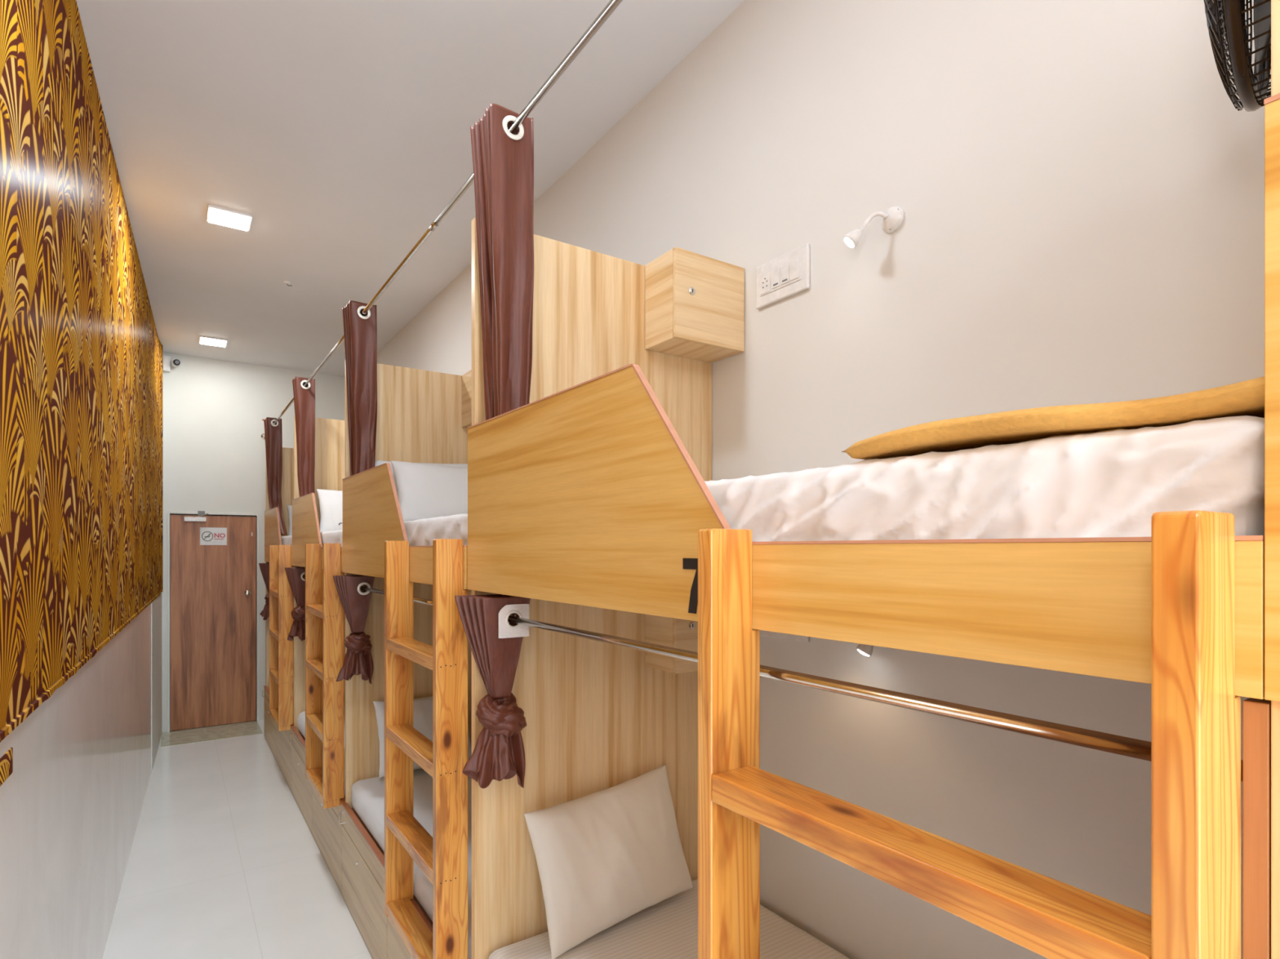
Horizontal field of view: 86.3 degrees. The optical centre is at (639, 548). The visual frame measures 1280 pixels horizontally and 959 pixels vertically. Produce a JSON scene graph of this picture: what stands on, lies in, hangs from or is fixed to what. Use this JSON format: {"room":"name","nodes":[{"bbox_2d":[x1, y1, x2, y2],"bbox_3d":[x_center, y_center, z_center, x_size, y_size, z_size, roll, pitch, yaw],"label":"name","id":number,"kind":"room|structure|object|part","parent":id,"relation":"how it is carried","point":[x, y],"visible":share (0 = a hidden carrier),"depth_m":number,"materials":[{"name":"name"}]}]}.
{"room":"dormitory","nodes":[
{"label":"dormitory","id":0,"kind":"room"},
{"bbox_2d":[102,720,373,958],"bbox_3d":[-1.335,1.873,2.571,3.100,0.100,11.150,0,0,-34],"label":"floor","id":1,"kind":"structure","parent":0,"point":[224,862],"depth_m":3.86,"materials":[{"name":"white tile"}]},
{"bbox_2d":[265,450,266,685],"bbox_3d":[-3.257,0.414,6.903,0.926,2.817,0.030,0,0,-34],"label":"panel","id":2,"kind":"object","parent":1,"relation":"on","point":[265,451],"visible":0.14,"depth_m":6.65,"materials":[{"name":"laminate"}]},
{"bbox_2d":[262,447,293,791],"bbox_3d":[-2.743,0.414,6.119,0.964,2.817,1.839,0,0,-34],"label":"bunk bed","id":3,"kind":"object","parent":1,"relation":"on","point":[278,742],"visible":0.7,"depth_m":6.39,"materials":[{"name":"laminate"}]},
{"bbox_3d":[-3.374,1.627,6.244,0.022,0.368,0.915,0,0,-34],"label":"drawer","id":4,"kind":"part","parent":3,"relation":"part of","materials":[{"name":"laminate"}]},
{"bbox_3d":[-3.115,1.387,5.866,0.022,0.103,1.838,0,0,-34],"label":"rail","id":5,"kind":"part","parent":3,"relation":"part of","materials":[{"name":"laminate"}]},
{"bbox_3d":[-3.239,0.414,6.877,0.926,2.817,0.029,0,0,-34],"label":"panel","id":6,"kind":"part","parent":3,"relation":"part of","materials":[{"name":"laminate"}]},
{"bbox_2d":[269,545,293,731],"bbox_3d":[-2.820,0.664,5.361,0.100,1.388,0.609,0,0,-34],"label":"ladder","id":7,"kind":"object","parent":3,"relation":"attached to","point":[281,595],"visible":0.97,"depth_m":5.13,"materials":[{"name":"brown wood"}]},
{"bbox_3d":[-2.983,0.664,5.599,0.100,1.388,0.032,0,0,-34],"label":"post","id":8,"kind":"part","parent":7,"relation":"part of","materials":[{"name":"brown wood"}]},
{"bbox_3d":[-2.657,0.664,5.123,0.100,1.388,0.032,0,0,-34],"label":"post","id":9,"kind":"part","parent":7,"relation":"part of","materials":[{"name":"brown wood"}]},
{"bbox_2d":[268,672,293,722],"bbox_3d":[-2.728,1.280,6.131,0.911,0.152,1.766,0,0,-34],"label":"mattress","id":10,"kind":"object","parent":3,"relation":"on","point":[293,673],"visible":0.03,"depth_m":5.65,"materials":[{"name":"white fabric"}]},
{"bbox_2d":[293,636,293,672],"bbox_3d":[-3.317,1.023,6.673,0.492,0.351,0.174,0,0,-35],"label":"pillow","id":11,"kind":"object","parent":10,"relation":"on","point":[293,637],"visible":0.02,"depth_m":6.59,"materials":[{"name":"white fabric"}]},
{"bbox_3d":[-2.854,1.627,5.484,0.022,0.368,0.915,0,0,-34],"label":"drawer","id":12,"kind":"part","parent":3,"relation":"part of","materials":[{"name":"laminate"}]},
{"bbox_2d":[280,535,292,547],"bbox_3d":[-2.730,-0.014,6.127,0.908,0.200,1.771,0,0,-34],"label":"mattress","id":13,"kind":"object","parent":3,"relation":"on","point":[286,540],"visible":0.05,"depth_m":5.56,"materials":[{"name":"white fabric"}]},
{"bbox_2d":[286,505,292,536],"bbox_3d":[-3.162,-0.265,6.674,0.514,0.318,0.168,0,0,-32],"label":"pillow","id":14,"kind":"object","parent":13,"relation":"on","point":[289,507],"visible":0.05,"depth_m":6.54,"materials":[{"name":"white fabric"}]},
{"bbox_3d":[-3.066,0.201,5.898,0.019,0.019,1.774,0,0,-34],"label":"pole","id":15,"kind":"object","parent":3,"relation":"attached to","visible":0},
{"bbox_2d":[258,563,269,620],"bbox_3d":[-3.546,0.417,6.543,0.174,0.560,0.156,0,0,-34],"label":"curtain","id":16,"kind":"object","parent":15,"relation":"hanging from","point":[264,567],"visible":0.3,"depth_m":6.49,"materials":[{"name":"fabric"}]},
{"bbox_2d":[288,415,345,893],"bbox_3d":[-1.704,0.414,4.600,0.964,2.817,1.839,0,0,-34],"label":"bunk bed","id":17,"kind":"object","parent":1,"relation":"on","point":[324,825],"visible":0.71,"depth_m":4.91,"materials":[{"name":"laminate"}]},
{"bbox_3d":[-2.334,1.627,4.725,0.022,0.368,0.915,0,0,-34],"label":"drawer","id":18,"kind":"part","parent":17,"relation":"part of","materials":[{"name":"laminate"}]},
{"bbox_3d":[-2.076,1.387,4.346,0.022,0.103,1.838,0,0,-34],"label":"rail","id":19,"kind":"part","parent":17,"relation":"part of","materials":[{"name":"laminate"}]},
{"bbox_3d":[-2.200,0.414,5.357,0.926,2.817,0.029,0,0,-34],"label":"panel","id":20,"kind":"part","parent":17,"relation":"part of","materials":[{"name":"laminate"}]},
{"bbox_2d":[297,706,345,795],"bbox_3d":[-1.687,1.280,4.612,0.908,0.152,1.768,0,0,-34],"label":"mattress","id":21,"kind":"object","parent":17,"relation":"on","point":[301,717],"visible":0.05,"depth_m":4.83,"materials":[{"name":"white fabric"}]},
{"bbox_2d":[305,543,343,808],"bbox_3d":[-1.780,0.664,3.841,0.100,1.388,0.609,0,0,-34],"label":"ladder","id":22,"kind":"object","parent":17,"relation":"attached to","point":[324,611],"visible":0.99,"depth_m":3.61,"materials":[{"name":"brown wood"}]},
{"bbox_3d":[-1.943,0.664,4.079,0.100,1.388,0.032,0,0,-34],"label":"post","id":23,"kind":"part","parent":22,"relation":"part of","materials":[{"name":"brown wood"}]},
{"bbox_3d":[-1.618,0.664,3.604,0.100,1.388,0.032,0,0,-34],"label":"post","id":24,"kind":"part","parent":22,"relation":"part of","materials":[{"name":"brown wood"}]},
{"bbox_3d":[-1.814,1.627,3.964,0.022,0.368,0.915,0,0,-34],"label":"drawer","id":25,"kind":"part","parent":17,"relation":"part of","materials":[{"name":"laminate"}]},
{"bbox_2d":[320,529,342,546],"bbox_3d":[-1.689,-0.015,4.608,0.908,0.201,1.769,0,0,-34],"label":"mattress","id":26,"kind":"object","parent":17,"relation":"on","point":[334,536],"visible":0.03,"depth_m":3.95,"materials":[{"name":"white fabric"}]},
{"bbox_2d":[316,488,342,532],"bbox_3d":[-2.128,-0.272,5.148,0.550,0.338,0.169,0,0,-36],"label":"pillow","id":27,"kind":"object","parent":26,"relation":"on","point":[331,502],"visible":0.27,"depth_m":5.00,"materials":[{"name":"white fabric"}]},
{"bbox_3d":[-2.026,0.201,4.379,0.019,0.019,1.774,0,0,-34],"label":"pole","id":28,"kind":"object","parent":17,"relation":"attached to","visible":0},
{"bbox_2d":[284,567,305,641],"bbox_3d":[-2.499,0.417,5.023,0.184,0.560,0.166,0,0,-34],"label":"curtain","id":29,"kind":"object","parent":28,"relation":"hanging from","point":[296,581],"visible":0.78,"depth_m":4.98,"materials":[{"name":"fabric"}]},
{"bbox_2d":[338,363,471,958],"bbox_3d":[-0.664,0.414,3.080,0.964,2.817,1.839,0,0,-34],"label":"bunk bed","id":30,"kind":"object","parent":1,"relation":"on","point":[420,411],"visible":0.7,"depth_m":3.58,"materials":[{"name":"laminate"}]},
{"bbox_3d":[-1.548,1.395,3.537,0.021,0.061,0.006,0,0,-34],"label":"handle","id":31,"kind":"part","parent":30,"relation":"part of","materials":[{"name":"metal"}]},
{"bbox_3d":[-1.036,1.387,2.827,0.022,0.103,1.838,0,0,-34],"label":"rail","id":32,"kind":"part","parent":30,"relation":"part of","materials":[{"name":"laminate"}]},
{"bbox_3d":[-1.295,1.627,3.205,0.022,0.368,0.915,0,0,-34],"label":"drawer","id":33,"kind":"part","parent":30,"relation":"part of","materials":[{"name":"laminate"}]},
{"bbox_2d":[360,586,432,605],"bbox_3d":[-0.987,0.201,2.859,0.019,0.019,1.774,0,0,-34],"label":"pole","id":34,"kind":"object","parent":30,"relation":"attached to","point":[424,601],"visible":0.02,"depth_m":3.10,"materials":[{"name":"metal"}]},
{"bbox_2d":[333,575,374,684],"bbox_3d":[-1.467,0.417,3.503,0.176,0.560,0.158,0,0,-34],"label":"curtain","id":35,"kind":"object","parent":34,"relation":"hanging from","point":[355,603],"visible":1,"depth_m":3.47,"materials":[{"name":"fabric"}]},
{"bbox_3d":[-0.775,1.627,2.445,0.022,0.368,0.915,0,0,-34],"label":"drawer","id":36,"kind":"part","parent":30,"relation":"part of","materials":[{"name":"laminate"}]},
{"bbox_2d":[351,768,471,958],"bbox_3d":[-0.648,1.280,3.091,0.910,0.152,1.767,0,0,-34],"label":"mattress","id":37,"kind":"object","parent":30,"relation":"on","point":[367,801],"visible":0.15,"depth_m":3.18,"materials":[{"name":"white fabric"}]},
{"bbox_2d":[373,696,471,777],"bbox_3d":[-1.169,0.993,3.710,0.510,0.374,0.179,0,0,-35],"label":"pillow","id":38,"kind":"object","parent":37,"relation":"on","point":[423,707],"visible":0.17,"depth_m":3.65,"materials":[{"name":"white fabric"}]},
{"bbox_2d":[384,538,467,958],"bbox_3d":[-0.741,0.664,2.322,0.100,1.388,0.609,0,0,-34],"label":"ladder","id":39,"kind":"object","parent":30,"relation":"attached to","point":[442,858],"visible":0.99,"depth_m":2.10,"materials":[{"name":"brown wood"}]},
{"bbox_3d":[-0.904,0.664,2.560,0.100,1.388,0.032,0,0,-34],"label":"post","id":40,"kind":"part","parent":39,"relation":"part of","materials":[{"name":"brown wood"}]},
{"bbox_3d":[-0.578,0.664,2.085,0.100,1.388,0.032,0,0,-34],"label":"post","id":41,"kind":"part","parent":39,"relation":"part of","materials":[{"name":"brown wood"}]},
{"bbox_2d":[404,514,467,546],"bbox_3d":[-0.649,-0.017,3.088,0.916,0.206,1.772,0,0,-34],"label":"mattress","id":42,"kind":"object","parent":30,"relation":"on","point":[420,532],"visible":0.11,"depth_m":2.38,"materials":[{"name":"white fabric"}]},
{"bbox_2d":[374,460,467,493],"bbox_3d":[-1.163,-0.305,3.721,0.581,0.367,0.153,0,0,-31],"label":"pillow","id":43,"kind":"object","parent":42,"relation":"on","point":[377,463],"visible":0.02,"depth_m":3.73,"materials":[{"name":"white fabric"}]},
{"bbox_2d":[391,460,467,521],"bbox_3d":[-1.005,-0.289,3.632,0.597,0.331,0.195,0,0,-39],"label":"pillow","id":44,"kind":"object","parent":42,"relation":"on","point":[424,491],"visible":0.6,"depth_m":3.52,"materials":[{"name":"white fabric"}]},
{"bbox_2d":[462,369,471,427],"bbox_3d":[-0.844,-0.847,3.923,0.306,0.296,0.183,0,0,-34],"label":"storage box","id":45,"kind":"object","parent":30,"relation":"attached to","point":[467,377],"visible":0.09,"depth_m":3.85,"materials":[{"name":"laminate"}]},
{"bbox_2d":[467,590,471,595],"bbox_3d":[-0.844,0.270,3.923,0.306,0.283,0.183,0,0,-34],"label":"storage box","id":46,"kind":"object","parent":30,"relation":"attached to","point":[469,592],"visible":0.02,"depth_m":3.81,"materials":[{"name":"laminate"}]},
{"bbox_2d":[466,217,1264,958],"bbox_3d":[0.375,0.414,1.561,0.964,2.817,1.839,0,0,-34],"label":"bunk bed","id":47,"kind":"object","parent":1,"relation":"on","point":[589,499],"visible":0.82,"depth_m":1.55,"materials":[{"name":"laminate"}]},
{"bbox_3d":[-0.120,0.414,2.318,0.926,2.817,0.029,0,0,-34],"label":"panel","id":48,"kind":"part","parent":47,"relation":"part of","materials":[{"name":"laminate"}]},
{"bbox_2d":[488,879,849,958],"bbox_3d":[0.393,1.275,1.575,0.903,0.162,1.765,0,0,-34],"label":"mattress","id":49,"kind":"object","parent":47,"relation":"on","point":[668,929],"visible":0.5,"depth_m":2.08,"materials":[{"name":"beige fabric"}]},
{"bbox_2d":[524,764,693,958],"bbox_3d":[-0.080,0.974,2.181,0.588,0.434,0.171,0,0,-37],"label":"pillow","id":50,"kind":"object","parent":49,"relation":"on","point":[606,857],"visible":1,"depth_m":2.11,"materials":[{"name":"beige fabric"}]},
{"bbox_2d":[644,614,697,673],"bbox_3d":[0.196,0.270,2.404,0.306,0.283,0.183,0,0,-34],"label":"storage box","id":51,"kind":"object","parent":47,"relation":"attached to","point":[678,633],"visible":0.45,"depth_m":2.29,"materials":[{"name":"laminate"}]},
{"bbox_3d":[0.240,0.270,2.340,0.306,0.283,0.016,0,0,-34],"label":"door","id":52,"kind":"part","parent":51,"relation":"part of","materials":[{"name":"laminate"}]},
{"bbox_2d":[644,247,744,362],"bbox_3d":[0.196,-0.847,2.404,0.306,0.296,0.183,0,0,-34],"label":"storage box","id":53,"kind":"object","parent":47,"relation":"attached to","point":[695,302],"visible":1,"depth_m":2.33,"materials":[{"name":"laminate"}]},
{"bbox_3d":[0.240,-0.847,2.340,0.306,0.296,0.016,0,0,-34],"label":"door","id":54,"kind":"part","parent":53,"relation":"part of","materials":[{"name":"laminate"}]},
{"bbox_2d":[507,615,1242,781],"bbox_3d":[0.053,0.201,1.340,0.019,0.019,1.774,0,0,-34],"label":"pole","id":55,"kind":"object","parent":47,"relation":"attached to","point":[1101,741],"visible":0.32,"depth_m":0.87,"materials":[{"name":"metal"}]},
{"bbox_2d":[454,594,530,788],"bbox_3d":[-0.428,0.417,1.984,0.178,0.560,0.156,0,0,-34],"label":"curtain","id":56,"kind":"object","parent":55,"relation":"hanging from","point":[498,754],"visible":0.99,"depth_m":1.95,"materials":[{"name":"brown fabric"}]},
{"bbox_2d":[697,510,1240,958],"bbox_3d":[0.299,0.664,0.802,0.100,1.388,0.609,0,0,-34],"label":"ladder","id":57,"kind":"object","parent":47,"relation":"attached to","point":[1196,708],"visible":0.99,"depth_m":0.64,"materials":[{"name":"brown wood"}]},
{"bbox_3d":[0.136,0.664,1.040,0.100,1.388,0.032,0,0,-34],"label":"post","id":58,"kind":"part","parent":57,"relation":"part of","materials":[{"name":"brown wood"}]},
{"bbox_3d":[0.461,0.664,0.565,0.100,1.388,0.032,0,0,-34],"label":"post","id":59,"kind":"part","parent":57,"relation":"part of","materials":[{"name":"brown wood"}]},
{"bbox_2d":[704,415,1264,542],"bbox_3d":[0.397,-0.021,1.559,0.929,0.214,1.802,0,0,-34],"label":"mattress","id":60,"kind":"object","parent":47,"relation":"on","point":[1107,483],"visible":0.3,"depth_m":0.74,"materials":[{"name":"white fabric"}]},
{"bbox_2d":[840,376,1264,459],"bbox_3d":[0.700,-0.141,0.970,0.750,0.034,0.459,0,0,-34],"label":"pillow","id":61,"kind":"object","parent":60,"relation":"on","point":[1246,397],"visible":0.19,"depth_m":0.71,"materials":[{"name":"orange fabric"}]},
{"bbox_2d":[1242,0,1279,958],"bbox_3d":[1.401,0.414,0.062,0.964,2.817,1.857,0,0,-34],"label":"bunk bed","id":62,"kind":"object","parent":1,"relation":"on","point":[1260,717],"visible":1,"depth_m":0.56,"materials":[{"name":"laminate"}]},
{"bbox_2d":[1204,0,1271,111],"bbox_3d":[0.887,-0.839,0.929,0.406,0.406,0.186,0,0,-42],"label":"wall fan","id":63,"kind":"object","parent":62,"relation":"attached to","point":[1226,18],"visible":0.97,"depth_m":0.93,"materials":[{"name":"black plastic"}]},
{"bbox_3d":[0.829,-0.739,0.900,0.117,0.160,0.041,0,0,-42],"label":"blade","id":64,"kind":"part","parent":63,"relation":"part of","materials":[{"name":"black plastic"}]},
{"bbox_3d":[0.896,0.976,0.832,0.926,1.695,0.017,0,0,-34],"label":"lining panel","id":65,"kind":"part","parent":62,"relation":"part of","materials":[{"name":"laminate"}]},
{"bbox_3d":[0.910,0.414,0.812,0.926,2.817,0.029,0,0,-34],"label":"panel","id":66,"kind":"part","parent":62,"relation":"part of","materials":[{"name":"laminate"}]},
{"bbox_2d":[162,352,345,733],"bbox_3d":[-4.230,-0.062,7.223,2.175,3.770,0.200,0,0,-34],"label":"wall","id":67,"kind":"structure","parent":0,"point":[214,411],"depth_m":7.04,"materials":[{"name":"white paint"}]},
{"bbox_2d":[163,355,180,372],"bbox_3d":[-4.621,-1.832,6.742,0.145,0.150,0.153,0,0,-34],"label":"security camera","id":68,"kind":"object","parent":67,"relation":"attached to","point":[167,362],"visible":1,"depth_m":6.73,"materials":[{"name":"white plastic"}]},
{"bbox_2d":[160,720,262,747],"bbox_3d":[-4.227,1.821,6.747,0.826,0.004,0.590,0,0,-34],"label":"trim","id":69,"kind":"structure","parent":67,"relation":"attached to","point":[250,728],"depth_m":6.73,"materials":[{"name":"wood"}]},
{"bbox_2d":[170,511,256,731],"bbox_3d":[-4.358,0.715,6.997,0.749,2.200,0.112,0,0,-34],"label":"door","id":70,"kind":"structure","parent":67,"relation":"in","point":[213,588],"depth_m":7.00,"materials":[{"name":"brown laminate"}]},
{"bbox_2d":[200,527,226,545],"bbox_3d":[-4.372,-0.129,7.001,0.234,0.180,0.008,0,0,-34],"label":"door sign","id":71,"kind":"object","parent":70,"relation":"attached to","point":[208,535],"visible":1,"depth_m":7.00,"materials":[{"name":"white plastic"}]},
{"bbox_3d":[-4.107,0.460,7.145,0.060,0.060,0.072,0,0,-34],"label":"handle","id":72,"kind":"part","parent":70,"relation":"part of","materials":[{"name":"metal"}]},
{"bbox_2d":[167,511,259,732],"bbox_3d":[-4.391,0.725,7.045,0.801,2.197,0.112,0,0,-34],"label":"trim","id":73,"kind":"structure","parent":67,"relation":"attached to","point":[169,513],"depth_m":7.00,"materials":[{"name":"white paint"}]},
{"bbox_2d":[260,0,622,439],"bbox_3d":[-0.938,-1.199,2.787,0.059,0.059,10.840,0,0,-34],"label":"pole","id":74,"kind":"object","parent":67,"relation":"attached to","point":[611,6],"visible":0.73,"depth_m":1.91,"materials":[{"name":"metal"}]},
{"bbox_2d":[263,417,287,534],"bbox_3d":[-3.405,-0.690,6.389,0.137,1.118,0.578,0,0,-34],"label":"curtain","id":75,"kind":"object","parent":74,"relation":"hanging from","point":[273,433],"visible":0.9,"depth_m":6.51,"materials":[{"name":"fabric"}]},
{"bbox_3d":[-3.335,-1.199,6.291,0.019,0.019,2.340,0,0,-34],"label":"rod","id":76,"kind":"part","parent":74,"relation":"part of","materials":[{"name":"metal"}]},
{"bbox_2d":[292,377,315,497],"bbox_3d":[-2.438,-0.690,4.977,0.140,1.118,0.322,0,0,-34],"label":"curtain","id":77,"kind":"object","parent":74,"relation":"hanging from","point":[304,397],"visible":0.76,"depth_m":4.99,"materials":[{"name":"fabric"}]},
{"bbox_2d":[342,300,377,475],"bbox_3d":[-1.445,-0.691,3.521,0.132,1.117,0.164,0,0,-38],"label":"curtain","id":78,"kind":"object","parent":74,"relation":"hanging from","point":[360,331],"visible":0.78,"depth_m":3.48,"materials":[{"name":"fabric"}]},
{"bbox_3d":[-1.718,-1.199,3.928,0.019,0.019,3.375,0,0,-34],"label":"rod","id":79,"kind":"part","parent":74,"relation":"part of","materials":[{"name":"metal"}]},
{"bbox_2d":[470,103,533,420],"bbox_3d":[-0.400,-0.691,1.998,0.137,1.117,0.175,0,0,-34],"label":"curtain","id":80,"kind":"object","parent":74,"relation":"hanging from","point":[503,161],"visible":0.82,"depth_m":1.96,"materials":[{"name":"fabric"}]},
{"bbox_3d":[0.680,-1.199,0.423,0.019,0.019,5.110,0,0,-34],"label":"rod","id":81,"kind":"part","parent":74,"relation":"part of","materials":[{"name":"metal"}]},
{"bbox_2d":[75,0,744,376],"bbox_3d":[-1.335,-1.997,2.571,3.100,0.100,11.150,0,0,-34],"label":"ceiling","id":82,"kind":"structure","parent":0,"point":[342,127],"depth_m":3.13,"materials":[{"name":"paint"}]},
{"bbox_2d":[199,335,227,346],"bbox_3d":[-3.994,-1.939,6.391,0.220,0.016,0.244,0,0,-34],"label":"recessed light","id":83,"kind":"object","parent":82,"relation":"in","point":[202,340],"visible":1,"depth_m":6.36,"materials":[{"name":"white plastic"}]},
{"bbox_2d":[206,204,252,231],"bbox_3d":[-2.412,-1.939,4.011,0.220,0.016,0.220,0,0,-34],"label":"recessed light","id":84,"kind":"object","parent":82,"relation":"in","point":[215,215],"visible":1,"depth_m":3.99,"materials":[{"name":"white plastic"}]},
{"bbox_2d":[283,280,292,286],"bbox_3d":[-2.571,-1.935,4.986,0.058,0.024,0.044,0,0,-34],"label":"stub","id":85,"kind":"object","parent":82,"relation":"attached to","point":[286,282],"visible":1,"depth_m":4.98,"materials":[{"name":"white plastic"}]},
{"bbox_2d":[377,0,1271,958],"bbox_3d":[-0.197,-0.062,3.361,0.120,3.770,10.970,0,0,-34],"label":"wall","id":86,"kind":"structure","parent":0,"point":[1078,185],"depth_m":1.79,"materials":[{"name":"beige paint"}]},
{"bbox_2d":[755,243,809,309],"bbox_3d":[0.475,-0.893,2.253,0.021,0.146,0.237,0,0,-34],"label":"switch plate","id":87,"kind":"object","parent":86,"relation":"attached to","point":[787,275],"visible":1,"depth_m":2.24,"materials":[{"name":"white plastic"}]},
{"bbox_2d":[760,271,770,294],"bbox_3d":[0.424,-0.900,2.313,0.002,0.067,0.047,0,0,-34],"label":"socket","id":88,"kind":"object","parent":87,"relation":"attached to","point":[765,276],"depth_m":2.31,"materials":[{"name":"grey plastic"}]},
{"bbox_2d":[771,267,779,288],"bbox_3d":[0.452,-0.900,2.272,0.003,0.059,0.035,0,0,-34],"label":"rocker switch","id":89,"kind":"object","parent":87,"relation":"attached to","point":[775,271],"depth_m":2.27,"materials":[{"name":"white plastic"}]},
{"bbox_2d":[780,263,789,284],"bbox_3d":[0.475,-0.900,2.239,0.003,0.059,0.035,0,0,-34],"label":"rocker switch","id":90,"kind":"object","parent":87,"relation":"attached to","point":[784,268],"depth_m":2.24,"materials":[{"name":"white plastic"}]},
{"bbox_2d":[790,258,798,280],"bbox_3d":[0.498,-0.900,2.205,0.003,0.060,0.035,0,0,-34],"label":"rocker switch","id":91,"kind":"object","parent":87,"relation":"attached to","point":[793,262],"depth_m":2.20,"materials":[{"name":"white plastic"}]},
{"bbox_2d":[760,630,809,642],"bbox_3d":[0.468,0.227,2.264,0.021,0.143,0.233,0,0,-34],"label":"switch plate","id":92,"kind":"object","parent":86,"relation":"attached to","point":[765,633],"visible":0.02,"depth_m":2.25,"materials":[{"name":"white plastic"}]},
{"bbox_2d":[856,644,873,656],"bbox_3d":[0.668,0.232,1.924,0.121,0.137,0.062,0,0,-2],"label":"reading lamp","id":93,"kind":"object","parent":86,"relation":"attached to","point":[866,650],"visible":0.25,"depth_m":1.90,"materials":[{"name":"white plastic"}]},
{"bbox_3d":[0.626,0.291,1.914,0.034,0.020,0.035,0,0,-34],"label":"bulb","id":94,"kind":"part","parent":93,"relation":"part of","materials":[{"name":"white"}]},
{"bbox_2d":[844,205,903,248],"bbox_3d":[0.655,-0.904,1.923,0.160,0.113,0.060,0,0,4],"label":"reading lamp","id":95,"kind":"object","parent":86,"relation":"attached to","point":[891,220],"visible":1,"depth_m":1.91,"materials":[{"name":"white plastic"}]},
{"bbox_3d":[0.589,-0.863,1.921,0.032,0.027,0.032,0,0,-34],"label":"bulb","id":96,"kind":"part","parent":95,"relation":"part of","materials":[{"name":"white"}]},
{"bbox_3d":[0.701,-0.926,1.914,0.030,0.070,0.070,0,0,-34],"label":"wall plate","id":97,"kind":"part","parent":95,"relation":"part of","materials":[{"name":"white plastic"}]},
{"bbox_3d":[-2.061,-0.062,2.128,0.808,3.770,11.040,0,0,-34],"label":"wall","id":98,"kind":"structure","parent":0,"visible":0},
{"bbox_2d":[0,747,13,786],"bbox_3d":[-1.296,0.508,1.301,0.003,0.060,0.811,0,0,-32],"label":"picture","id":99,"kind":"object","parent":98,"relation":"attached to","point":[6,760],"visible":1,"depth_m":1.59,"materials":[{"name":"multicoloured wood"}]},
{"bbox_2d":[0,603,151,958],"bbox_3d":[-1.475,1.113,1.572,0.012,1.420,9.467,0,0,-32],"label":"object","id":100,"kind":"structure","parent":98,"relation":"attached to","point":[72,800],"depth_m":2.49,"materials":[{"name":"tile"}]},
{"bbox_2d":[0,0,162,742],"bbox_3d":[-1.773,-0.756,2.047,0.035,2.382,10.589,0,0,-32],"label":"wallpaper","id":101,"kind":"object","parent":98,"relation":"attached to","point":[81,348],"visible":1,"depth_m":2.23,"materials":[{"name":"multicoloured paper"}]},
{"bbox_2d":[151,591,162,772],"bbox_3d":[-4.367,1.123,6.167,0.016,1.400,1.392,0,0,-32],"label":"trim","id":102,"kind":"structure","parent":98,"relation":"attached to","point":[157,605],"depth_m":6.03,"materials":[{"name":"white paint"}]}
]}

